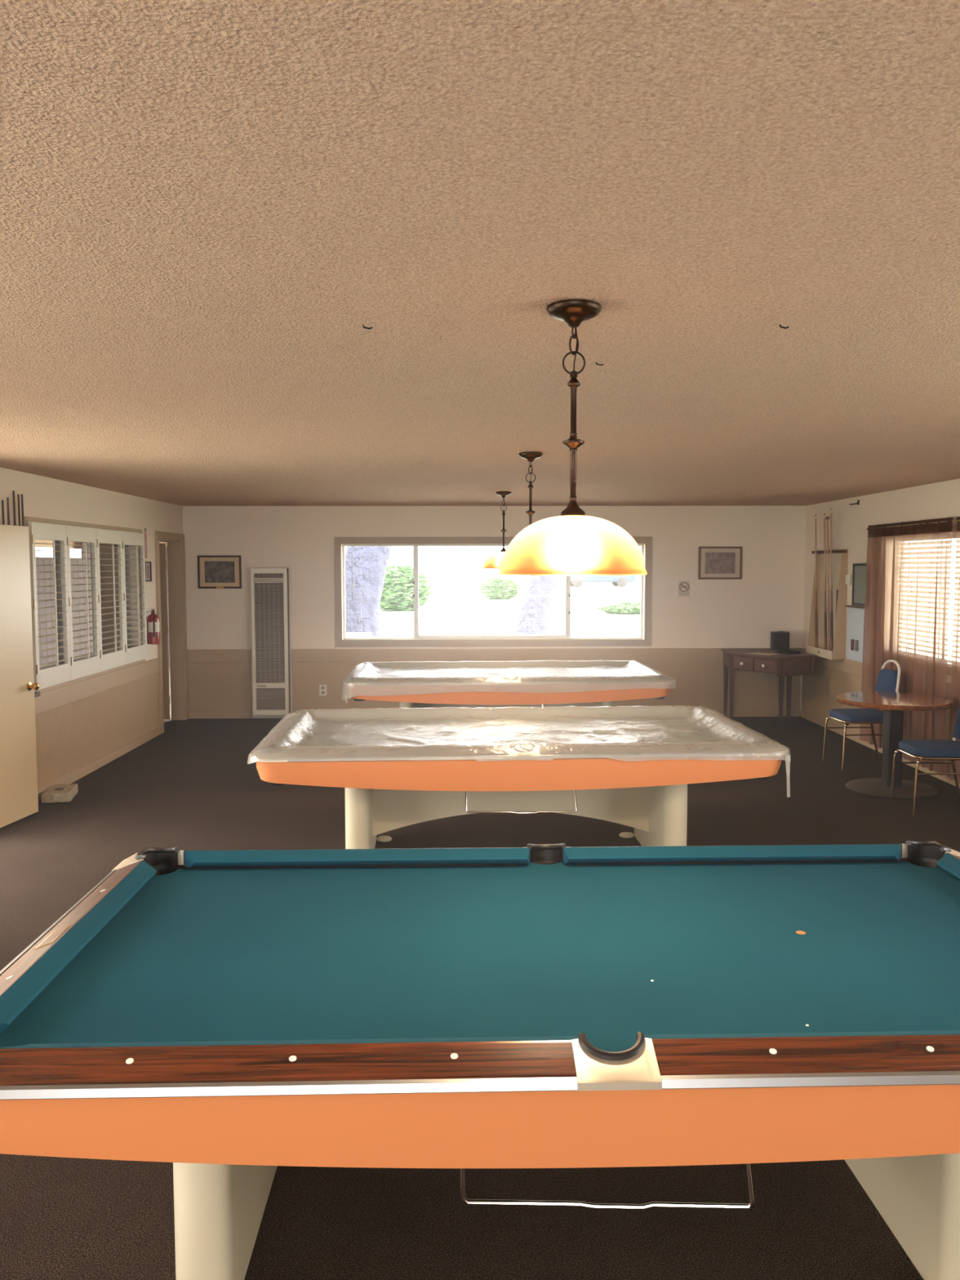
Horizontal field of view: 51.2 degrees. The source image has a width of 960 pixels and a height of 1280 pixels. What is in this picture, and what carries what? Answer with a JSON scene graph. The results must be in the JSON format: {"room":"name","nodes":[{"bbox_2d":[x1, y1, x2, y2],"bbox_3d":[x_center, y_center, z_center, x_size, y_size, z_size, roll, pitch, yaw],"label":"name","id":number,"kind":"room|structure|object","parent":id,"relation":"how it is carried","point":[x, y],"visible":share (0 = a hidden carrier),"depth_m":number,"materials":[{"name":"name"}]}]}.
{"room":"games hall","nodes":[
{"label":"games hall","id":0,"kind":"room"},
{"bbox_2d":[0,466,185,719],"bbox_3d":[-3.352,0.240,4.044,0.150,2.440,14.928,0,4,-1],"label":"wall","id":1,"kind":"structure","parent":0,"point":[43,497],"depth_m":8.86,"materials":[{"name":"beige paint"}]},
{"bbox_2d":[0,524,39,827],"bbox_3d":[-3.216,0.245,6.660,0.176,2.022,0.827,0,4,7],"label":"door","id":2,"kind":"structure","parent":1,"relation":"in","point":[19,798],"depth_m":6.85,"materials":[{"name":"beige paint"}]},
{"bbox_2d":[34,691,39,697],"bbox_3d":[-3.269,-0.007,6.952,0.099,0.894,0.720,0,4,-1],"label":"cue rack","id":3,"kind":"object","parent":1,"relation":"attached to","point":[37,694],"visible":0.14,"depth_m":7.29,"materials":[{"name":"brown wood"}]},
{"bbox_2d":[1,500,4,524],"bbox_3d":[-3.278,-0.280,6.938,0.035,1.369,0.033,0,4,-1],"label":"billiard cue","id":4,"kind":"object","parent":3,"relation":"in","point":[2,503],"visible":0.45,"depth_m":6.90,"materials":[{"name":"brown wood"}]},
{"bbox_2d":[6,497,9,524],"bbox_3d":[-3.280,-0.298,7.017,0.035,1.394,0.033,0,4,-1],"label":"billiard cue","id":5,"kind":"object","parent":3,"relation":"on","point":[7,498],"visible":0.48,"depth_m":6.98,"materials":[{"name":"brown wood"}]},
{"bbox_2d":[12,490,16,525],"bbox_3d":[-3.281,-0.331,7.108,0.035,1.447,0.033,0,4,-1],"label":"billiard cue","id":6,"kind":"object","parent":3,"relation":"on","point":[13,491],"visible":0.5,"depth_m":7.07,"materials":[{"name":"brown wood"}]},
{"bbox_2d":[17,494,21,525],"bbox_3d":[-3.282,-0.327,7.186,0.035,1.427,0.033,0,4,-1],"label":"billiard cue","id":7,"kind":"object","parent":3,"relation":"on","point":[18,495],"visible":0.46,"depth_m":7.15,"materials":[{"name":"brown wood"}]},
{"bbox_2d":[21,493,24,525],"bbox_3d":[-3.283,-0.334,7.242,0.035,1.433,0.033,0,4,-1],"label":"billiard cue","id":8,"kind":"object","parent":3,"relation":"on","point":[22,503],"visible":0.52,"depth_m":7.20,"materials":[{"name":"brown wood"}]},
{"bbox_2d":[23,515,145,693],"bbox_3d":[-3.403,-0.340,8.655,0.142,1.320,2.650,0,4,-1],"label":"window","id":9,"kind":"structure","parent":1,"relation":"in","point":[57,548],"depth_m":8.28,"materials":[{"name":"beige paint"}]},
{"bbox_2d":[27,521,71,689],"bbox_3d":[-3.299,-0.270,7.695,0.081,1.244,0.649,0,4,1],"label":"shutter panel","id":10,"kind":"object","parent":9,"relation":"attached to","point":[48,677],"visible":0.95,"depth_m":7.67,"materials":[{"name":"beige paint"}]},
{"bbox_2d":[66,525,100,680],"bbox_3d":[-3.308,-0.317,8.341,0.081,1.244,0.649,0,4,1],"label":"shutter panel","id":11,"kind":"object","parent":9,"relation":"attached to","point":[85,667],"visible":0.96,"depth_m":8.34,"materials":[{"name":"beige paint"}]},
{"bbox_2d":[96,528,125,671],"bbox_3d":[-3.318,-0.365,8.986,0.081,1.244,0.649,0,4,1],"label":"shutter panel","id":12,"kind":"object","parent":9,"relation":"attached to","point":[109,660],"visible":0.97,"depth_m":8.99,"materials":[{"name":"beige paint"}]},
{"bbox_2d":[121,530,147,664],"bbox_3d":[-3.327,-0.412,9.632,0.081,1.244,0.649,0,4,1],"label":"shutter panel","id":13,"kind":"object","parent":9,"relation":"attached to","point":[134,654],"visible":0.94,"depth_m":9.64,"materials":[{"name":"beige paint"}]},
{"bbox_2d":[34,657,160,801],"bbox_3d":[-3.332,0.714,8.754,0.022,0.803,3.450,0,4,-1],"label":"wainscoting","id":14,"kind":"structure","parent":1,"relation":"attached to","point":[82,726],"depth_m":8.61,"materials":[{"name":"beige paint"}]},
{"bbox_2d":[99,542,170,719],"bbox_3d":[-3.954,-0.090,11.316,0.840,2.000,0.106,0,4,-1],"label":"door","id":15,"kind":"structure","parent":1,"relation":"in","point":[166,702],"depth_m":11.31,"materials":[{"name":"beige paint"}]},
{"bbox_2d":[144,528,146,557],"bbox_3d":[-3.364,-0.974,10.073,0.004,0.296,0.064,0,4,-1],"label":"fire extinguisher sign","id":16,"kind":"object","parent":1,"relation":"attached to","point":[145,532],"visible":1,"depth_m":10.07,"materials":[{"name":"beige"}]},
{"bbox_2d":[145,561,151,581],"bbox_3d":[-3.354,-0.691,10.099,0.021,0.200,0.205,0,4,-1],"label":"framed notice","id":17,"kind":"object","parent":1,"relation":"attached to","point":[148,564],"visible":0.79,"depth_m":10.12,"materials":[{"name":"black wood"}]},
{"bbox_2d":[145,564,150,578],"bbox_3d":[-3.356,-0.691,10.099,0.002,0.140,0.137,0,4,-1],"label":"print","id":18,"kind":"object","parent":17,"relation":"on","point":[147,566],"depth_m":10.11},
{"bbox_2d":[146,608,159,644],"bbox_3d":[-3.299,-0.137,10.084,0.130,0.360,0.144,0,4,-1],"label":"fire extinguisher","id":19,"kind":"object","parent":1,"relation":"attached to","point":[153,620],"visible":1,"depth_m":10.05,"materials":[{"name":"red metal"}]},
{"bbox_2d":[155,531,188,733],"bbox_3d":[-3.440,-0.109,10.958,0.174,2.120,1.020,0,4,-1],"label":"trim","id":20,"kind":"structure","parent":1,"relation":"attached to","point":[175,553],"depth_m":11.36,"materials":[{"name":"beige paint"}]},
{"bbox_2d":[35,539,167,549],"bbox_3d":[-5.551,-1.256,12.412,0.100,0.200,12.100,0,4,-1],"label":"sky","id":21,"kind":"structure","parent":0,"point":[46,541],"depth_m":12.82,"materials":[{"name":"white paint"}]},
{"bbox_2d":[0,0,959,506],"bbox_3d":[0.289,-1.045,4.003,7.435,0.120,15.228,0,4,-1],"label":"ceiling","id":22,"kind":"structure","parent":0,"point":[206,206],"depth_m":2.19,"materials":[{"name":"beige paint"}]},
{"bbox_2d":[482,491,511,568],"bbox_3d":[0.220,-1.019,9.304,0.396,0.711,0.396,0,4,-1],"label":"pendant lamp","id":23,"kind":"object","parent":22,"relation":"hanging from","point":[491,562],"visible":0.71,"depth_m":9.23,"materials":[{"name":"beige glass"}]},
{"bbox_2d":[497,451,542,569],"bbox_3d":[0.308,-0.784,6.114,0.396,0.711,0.396,0,4,-1],"label":"pendant lamp","id":24,"kind":"object","parent":22,"relation":"hanging from","point":[530,456],"visible":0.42,"depth_m":6.09,"materials":[{"name":"beige"}]},
{"bbox_2d":[499,299,647,575],"bbox_3d":[0.249,-0.530,2.672,0.396,0.711,0.396,0,4,-1],"label":"pendant lamp","id":25,"kind":"object","parent":22,"relation":"hanging from","point":[571,543],"visible":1,"depth_m":2.57,"materials":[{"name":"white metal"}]},
{"bbox_2d":[0,667,959,1279],"bbox_3d":[-0.783,1.246,7.627,9.485,0.100,22.150,0,4,-1],"label":"floor","id":26,"kind":"structure","parent":0,"point":[192,786],"depth_m":2.86,"materials":[{"name":"carpet"}]},
{"bbox_2d":[40,783,78,803],"bbox_3d":[-3.192,1.164,7.606,0.210,0.074,0.340,-1,4,-13],"label":"concrete block","id":27,"kind":"object","parent":26,"relation":"on","point":[66,793],"visible":1,"depth_m":7.47,"materials":[{"name":"brown concrete"}]},
{"bbox_2d":[0,840,959,1279],"bbox_3d":[0.246,1.147,2.741,2.862,0.812,1.592,0,4,-2],"label":"pool table","id":28,"kind":"object","parent":26,"relation":"on","point":[228,1018],"visible":1,"depth_m":2.28,"materials":[{"name":"teal fabric"}]},
{"bbox_2d":[0,860,156,1033],"bbox_3d":[-1.053,0.788,2.677,0.058,0.055,1.173,0,4,-2],"label":"cushion","id":29,"kind":"object","parent":28,"relation":"on","point":[23,1000],"depth_m":2.55,"materials":[{"name":"teal fabric"}]},
{"bbox_2d":[1,1035,577,1048],"bbox_3d":[-0.374,0.834,2.034,1.165,0.055,0.058,0,4,-2],"label":"cushion","id":30,"kind":"object","parent":28,"relation":"on","point":[551,1041],"depth_m":2.01,"materials":[{"name":"teal fabric"}]},
{"bbox_2d":[184,847,529,867],"bbox_3d":[-0.412,0.737,3.358,1.165,0.055,0.058,0,4,-2],"label":"cushion","id":31,"kind":"object","parent":28,"relation":"on","point":[520,856],"depth_m":3.35,"materials":[{"name":"teal fabric"}]},
{"bbox_2d":[563,844,901,863],"bbox_3d":[0.866,0.732,3.394,1.165,0.055,0.058,0,4,-2],"label":"cushion","id":32,"kind":"object","parent":28,"relation":"on","point":[844,852],"depth_m":3.38,"materials":[{"name":"teal fabric"}]},
{"bbox_2d":[795,930,805,934],"bbox_3d":[0.886,0.808,2.764,0.026,0.001,0.026,0,4,-2],"label":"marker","id":33,"kind":"object","parent":28,"relation":"on","point":[797,932],"depth_m":2.76,"materials":[{"name":"orange"}]},
{"bbox_2d":[644,1030,959,1039],"bbox_3d":[0.903,0.830,2.070,1.165,0.055,0.058,0,4,-2],"label":"cushion","id":34,"kind":"object","parent":28,"relation":"on","point":[943,1034],"depth_m":2.04,"materials":[{"name":"teal fabric"}]},
{"bbox_2d":[937,853,959,879],"bbox_3d":[1.544,0.779,2.751,0.058,0.055,1.173,0,4,-2],"label":"cushion","id":35,"kind":"object","parent":28,"relation":"on","point":[949,864],"depth_m":3.25,"materials":[{"name":"teal fabric"}]},
{"bbox_2d":[351,661,671,707],"bbox_3d":[0.233,0.663,9.313,2.862,0.812,1.592,0,4,-2],"label":"pool table","id":36,"kind":"object","parent":26,"relation":"on","point":[606,697],"visible":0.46,"depth_m":8.55,"materials":[{"name":"orange laminate"}]},
{"bbox_2d":[341,659,676,703],"bbox_3d":[0.234,0.361,9.292,2.905,0.218,1.643,0,4,-2],"label":"cover","id":37,"kind":"object","parent":36,"relation":"on","point":[547,676],"visible":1,"depth_m":8.58,"materials":[{"name":"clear plastic"}]},
{"bbox_2d":[255,706,782,848],"bbox_3d":[0.190,0.905,6.036,2.862,0.812,1.592,0,4,-3],"label":"pool table","id":38,"kind":"object","parent":26,"relation":"on","point":[650,797],"visible":0.41,"depth_m":5.31,"materials":[{"name":"orange laminate"}]},
{"bbox_2d":[247,705,791,797],"bbox_3d":[0.191,0.638,6.016,2.901,0.288,1.631,0,4,-3],"label":"cover","id":39,"kind":"object","parent":38,"relation":"on","point":[662,732],"visible":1,"depth_m":5.89,"materials":[{"name":"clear plastic"}]},
{"bbox_2d":[720,648,817,719],"bbox_3d":[3.163,0.538,11.045,0.880,0.800,1.114,0,4,-1],"label":"desk","id":40,"kind":"object","parent":26,"relation":"on","point":[782,665],"visible":0.94,"depth_m":10.88,"materials":[{"name":"brown wood"}]},
{"bbox_2d":[746,652,778,655],"bbox_3d":[3.075,0.149,10.866,0.216,0.003,0.280,-4,5,-39],"label":"paper sheet","id":41,"kind":"object","parent":40,"relation":"on","point":[756,653],"visible":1,"depth_m":10.88,"materials":[{"name":"beige paper"}]},
{"bbox_2d":[769,631,789,650],"bbox_3d":[3.407,0.006,11.370,0.200,0.213,0.184,1,4,13],"label":"speaker box","id":42,"kind":"object","parent":40,"relation":"on","point":[780,640],"visible":0.94,"depth_m":11.28,"materials":[{"name":"black plastic"}]},
{"bbox_2d":[773,633,788,648],"bbox_3d":[3.389,0.017,11.282,0.165,0.175,0.004,1,4,13],"label":"speaker grille","id":43,"kind":"object","parent":42,"relation":"attached to","point":[780,641],"depth_m":11.28,"materials":[{"name":"black fabric"}]},
{"bbox_2d":[778,649,799,654],"bbox_3d":[3.364,0.133,10.889,0.180,0.030,0.140,-2,5,-29],"label":"tray","id":44,"kind":"object","parent":40,"relation":"on","point":[788,651],"visible":1,"depth_m":10.85,"materials":[{"name":"black plastic"}]},
{"bbox_2d":[822,659,901,769],"bbox_3d":[3.365,0.638,8.801,0.541,0.935,0.435,0,4,-4],"label":"banquet chair","id":45,"kind":"object","parent":26,"relation":"on","point":[888,680],"visible":0.76,"depth_m":8.70,"materials":[{"name":"blue fabric"}]},
{"bbox_2d":[835,691,954,799],"bbox_3d":[3.235,0.813,7.849,0.850,0.720,0.850,0,4,-1],"label":"round table","id":46,"kind":"object","parent":26,"relation":"on","point":[893,704],"visible":1,"depth_m":7.79,"materials":[{"name":"brown wood"}]},
{"bbox_2d":[889,706,959,816],"bbox_3d":[3.304,0.757,7.183,0.541,0.935,0.435,0,4,1],"label":"banquet chair","id":47,"kind":"object","parent":26,"relation":"on","point":[925,749],"visible":1,"depth_m":7.11,"materials":[{"name":"blue"}]},
{"bbox_2d":[182,506,806,718],"bbox_3d":[0.181,-0.322,11.615,7.435,2.440,0.150,0,4,-1],"label":"wall","id":48,"kind":"structure","parent":0,"point":[769,596],"depth_m":11.50,"materials":[{"name":"beige paint"}]},
{"bbox_2d":[197,555,241,588],"bbox_3d":[-2.978,-0.777,11.448,0.496,0.378,0.022,0,4,-1],"label":"framed print","id":49,"kind":"object","parent":48,"relation":"attached to","point":[214,571],"visible":1,"depth_m":11.45,"materials":[{"name":"brown wood"}]},
{"bbox_2d":[250,568,290,715],"bbox_3d":[-2.397,0.018,11.460,0.410,1.680,0.130,0,4,-1],"label":"heater","id":50,"kind":"object","parent":48,"relation":"attached to","point":[269,587],"visible":0.96,"depth_m":11.42,"materials":[{"name":"beige metal"}]},
{"bbox_2d":[253,573,284,682],"bbox_3d":[-2.396,-0.133,11.400,0.330,1.241,0.014,0,4,-1],"label":"grille","id":51,"kind":"object","parent":50,"relation":"attached to","point":[268,588],"depth_m":11.40,"materials":[{"name":"beige metal"}]},
{"bbox_2d":[256,688,284,709],"bbox_3d":[-2.395,0.675,11.460,0.330,0.242,0.014,0,4,-1],"label":"grille","id":52,"kind":"object","parent":50,"relation":"attached to","point":[266,698],"depth_m":11.46,"materials":[{"name":"beige metal"}]},
{"bbox_2d":[319,684,326,695],"bbox_3d":[-1.813,0.580,11.560,0.084,0.128,0.008,0,4,-1],"label":"power outlet","id":53,"kind":"object","parent":48,"relation":"attached to","point":[322,688],"visible":1,"depth_m":11.56,"materials":[{"name":"beige paint"}]},
{"bbox_2d":[333,537,652,647],"bbox_3d":[0.155,-0.557,11.576,3.641,1.260,0.152,0,4,-1],"label":"window","id":54,"kind":"structure","parent":48,"relation":"in","point":[338,541],"depth_m":11.54,"materials":[{"name":"beige"}]},
{"bbox_2d":[342,543,644,639],"bbox_3d":[0.155,-0.555,11.546,3.465,1.100,0.040,0,4,-1],"label":"mini blind","id":55,"kind":"object","parent":54,"relation":"attached to","point":[400,544],"visible":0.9,"depth_m":11.55,"materials":[{"name":"beige plastic"}]},
{"bbox_2d":[186,648,801,718],"bbox_3d":[0.183,0.500,11.589,7.095,0.803,0.022,0,4,-1],"label":"wainscoting","id":56,"kind":"structure","parent":48,"relation":"attached to","point":[220,680],"depth_m":11.56,"materials":[{"name":"beige paint"}]},
{"bbox_2d":[678,581,689,596],"bbox_3d":[2.355,-0.588,11.548,0.132,0.180,0.012,0,4,-1],"label":"notice","id":57,"kind":"object","parent":48,"relation":"attached to","point":[683,586],"visible":1,"depth_m":11.55,"materials":[{"name":"beige paper"}]},
{"bbox_2d":[697,546,742,579],"bbox_3d":[2.765,-0.886,11.524,0.502,0.376,0.021,0,4,-1],"label":"framed print","id":58,"kind":"object","parent":48,"relation":"attached to","point":[713,562],"visible":1,"depth_m":11.52,"materials":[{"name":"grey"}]},
{"bbox_2d":[803,478,959,683],"bbox_3d":[3.932,0.223,4.149,0.150,2.440,14.928,0,4,-1],"label":"wall","id":59,"kind":"structure","parent":0,"point":[850,523],"depth_m":9.87,"materials":[{"name":"beige paint"}]},
{"bbox_2d":[806,549,848,659],"bbox_3d":[3.690,-0.390,10.665,0.144,1.135,0.800,0,4,-1],"label":"cue rack","id":60,"kind":"object","parent":59,"relation":"attached to","point":[839,557],"visible":0.85,"depth_m":10.58,"materials":[{"name":"beige wood"}]},
{"bbox_2d":[814,514,817,648],"bbox_3d":[3.664,-0.613,10.899,0.067,1.495,0.029,0,4,-1],"label":"stick","id":61,"kind":"object","parent":60,"relation":"on","point":[815,553],"visible":0.92,"depth_m":10.89,"materials":[{"name":"brown"}]},
{"bbox_2d":[823,513,826,649],"bbox_3d":[3.668,-0.590,10.625,0.067,1.490,0.029,0,4,-1],"label":"stick","id":62,"kind":"object","parent":60,"relation":"in","point":[824,544],"visible":0.93,"depth_m":10.62,"materials":[{"name":"brown wood"}]},
{"bbox_2d":[825,516,830,650],"bbox_3d":[3.669,-0.567,10.541,0.065,1.455,0.090,0,4,-1],"label":"stick","id":63,"kind":"object","parent":60,"relation":"in","point":[827,518],"visible":0.92,"depth_m":10.54,"materials":[{"name":"brown wood"}]},
{"bbox_2d":[830,508,832,651],"bbox_3d":[3.670,-0.600,10.448,0.067,1.535,0.029,0,4,-1],"label":"stick","id":64,"kind":"object","parent":60,"relation":"on","point":[831,576],"visible":0.94,"depth_m":10.45,"materials":[{"name":"brown wood"}]},
{"bbox_2d":[845,573,851,585],"bbox_3d":[3.751,-0.616,10.203,0.033,0.110,0.110,0,4,-1],"label":"thermostat","id":65,"kind":"object","parent":59,"relation":"attached to","point":[848,576],"visible":1,"depth_m":10.16,"materials":[{"name":"beige plastic"}]},
{"bbox_2d":[849,499,859,505],"bbox_3d":[3.748,-1.371,10.004,0.020,0.050,0.130,-2,5,-24],"label":"bracket","id":66,"kind":"object","parent":59,"relation":"attached to","point":[858,500],"visible":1,"depth_m":9.98,"materials":[{"name":"brown metal"}]},
{"bbox_2d":[844,604,864,662],"bbox_3d":[3.759,-0.063,9.978,0.036,0.554,0.630,0,4,-1],"label":"board","id":67,"kind":"object","parent":59,"relation":"attached to","point":[855,616],"visible":0.81,"depth_m":10.03,"materials":[{"name":"white plastic"}]},
{"bbox_2d":[851,563,866,606],"bbox_3d":[3.763,-0.547,9.890,0.019,0.420,0.400,0,4,-1],"label":"framed mirror","id":68,"kind":"object","parent":59,"relation":"attached to","point":[859,570],"visible":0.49,"depth_m":9.93,"materials":[{"name":"grey mirror"}]},
{"bbox_2d":[800,648,959,788],"bbox_3d":[3.821,0.905,6.038,0.022,0.803,11.198,0,4,-1],"label":"wainscoting","id":69,"kind":"structure","parent":59,"relation":"attached to","point":[831,678],"depth_m":10.62,"materials":[{"name":"beige paint"}]},
{"bbox_2d":[866,519,959,529],"bbox_3d":[3.765,-0.942,7.958,0.066,0.018,3.300,0,4,-1],"label":"curtain rod","id":70,"kind":"object","parent":59,"relation":"attached to","point":[959,519],"visible":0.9,"depth_m":8.63,"materials":[{"name":"brown wood"}]},
{"bbox_2d":[859,516,952,776],"bbox_3d":[3.728,0.001,8.829,0.051,2.075,1.699,0,4,-1],"label":"sheer curtain","id":71,"kind":"object","parent":70,"relation":"hanging from","point":[908,567],"visible":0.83,"depth_m":8.67,"materials":[{"name":"brown fabric"}]},
{"bbox_2d":[946,516,959,783],"bbox_3d":[3.752,0.123,7.183,0.052,2.075,1.599,0,4,-1],"label":"sheer curtain","id":72,"kind":"object","parent":70,"relation":"hanging from","point":[955,677],"visible":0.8,"depth_m":7.88,"materials":[{"name":"brown fabric"}]},
{"bbox_2d":[937,524,956,675],"bbox_3d":[3.856,-0.315,7.980,0.150,1.210,2.770,0,4,-1],"label":"window","id":73,"kind":"structure","parent":59,"relation":"in","point":[954,526],"depth_m":8.04,"materials":[{"name":"beige paint"}]},
{"bbox_2d":[946,532,956,666],"bbox_3d":[3.836,-0.315,7.980,0.060,1.083,2.610,0,4,-1],"label":"blind","id":74,"kind":"object","parent":73,"relation":"attached to","point":[954,534],"visible":0.02,"depth_m":8.12,"materials":[{"name":"beige paint"}]},
{"label":"outside","id":75,"kind":"structure","parent":0,"visible":0},
{"bbox_2d":[377,576,955,660],"bbox_3d":[-0.477,-1.076,33.007,90.000,1.040,94.000,0,4,-1],"label":"ground","id":76,"kind":"structure","parent":75,"point":[584,615],"depth_m":36.67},
{"bbox_2d":[35,542,169,667],"bbox_3d":[-5.364,-0.309,14.721,0.122,2.210,7.552,0,4,-1],"label":"fence","id":77,"kind":"object","parent":76,"relation":"on","point":[38,561],"visible":0.07,"depth_m":12.96,"materials":[{"name":"wood"}]},
{"bbox_2d":[346,632,372,637],"bbox_3d":[-1.958,0.326,15.238,0.600,0.860,0.360,0,4,-1],"label":"garden bench","id":78,"kind":"object","parent":76,"relation":"on","point":[360,634],"visible":0.17,"depth_m":15.03,"materials":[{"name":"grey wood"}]},
{"bbox_2d":[345,546,391,636],"bbox_3d":[-2.405,-3.506,16.670,4.830,8.333,6.198,0,4,-1],"label":"leaning tree","id":79,"kind":"object","parent":76,"relation":"on","point":[375,582],"visible":0.04,"depth_m":15.66,"materials":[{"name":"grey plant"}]},
{"bbox_2d":[380,564,433,611],"bbox_3d":[-3.101,-1.920,37.931,2.742,1.946,2.263,0,4,-1],"label":"round bush","id":80,"kind":"object","parent":76,"relation":"on","point":[396,582],"visible":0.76,"depth_m":37.38,"materials":[{"name":"green plant"}]},
{"bbox_2d":[479,576,522,599],"bbox_3d":[0.946,-2.359,45.971,2.022,1.167,1.852,0,4,-1],"label":"round bush","id":81,"kind":"object","parent":76,"relation":"on","point":[490,591],"visible":0.92,"depth_m":45.52,"materials":[{"name":"green plant"}]},
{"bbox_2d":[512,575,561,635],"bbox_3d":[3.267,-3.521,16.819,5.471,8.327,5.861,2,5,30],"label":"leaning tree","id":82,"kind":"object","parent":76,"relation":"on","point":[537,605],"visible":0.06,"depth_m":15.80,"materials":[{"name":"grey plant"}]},
{"bbox_2d":[560,575,635,586],"bbox_3d":[7.034,-3.899,59.984,4.293,1.406,1.720,0,4,-5],"label":"parked car","id":83,"kind":"object","parent":76,"relation":"on","point":[575,580],"visible":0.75,"depth_m":59.18,"materials":[{"name":"white paint"}]},
{"bbox_2d":[594,601,639,614],"bbox_3d":[5.785,-1.151,36.107,3.404,0.529,1.600,0,4,-1],"label":"round bush","id":84,"kind":"object","parent":76,"relation":"on","point":[607,610],"visible":0.43,"depth_m":35.74,"materials":[{"name":"green plant"}]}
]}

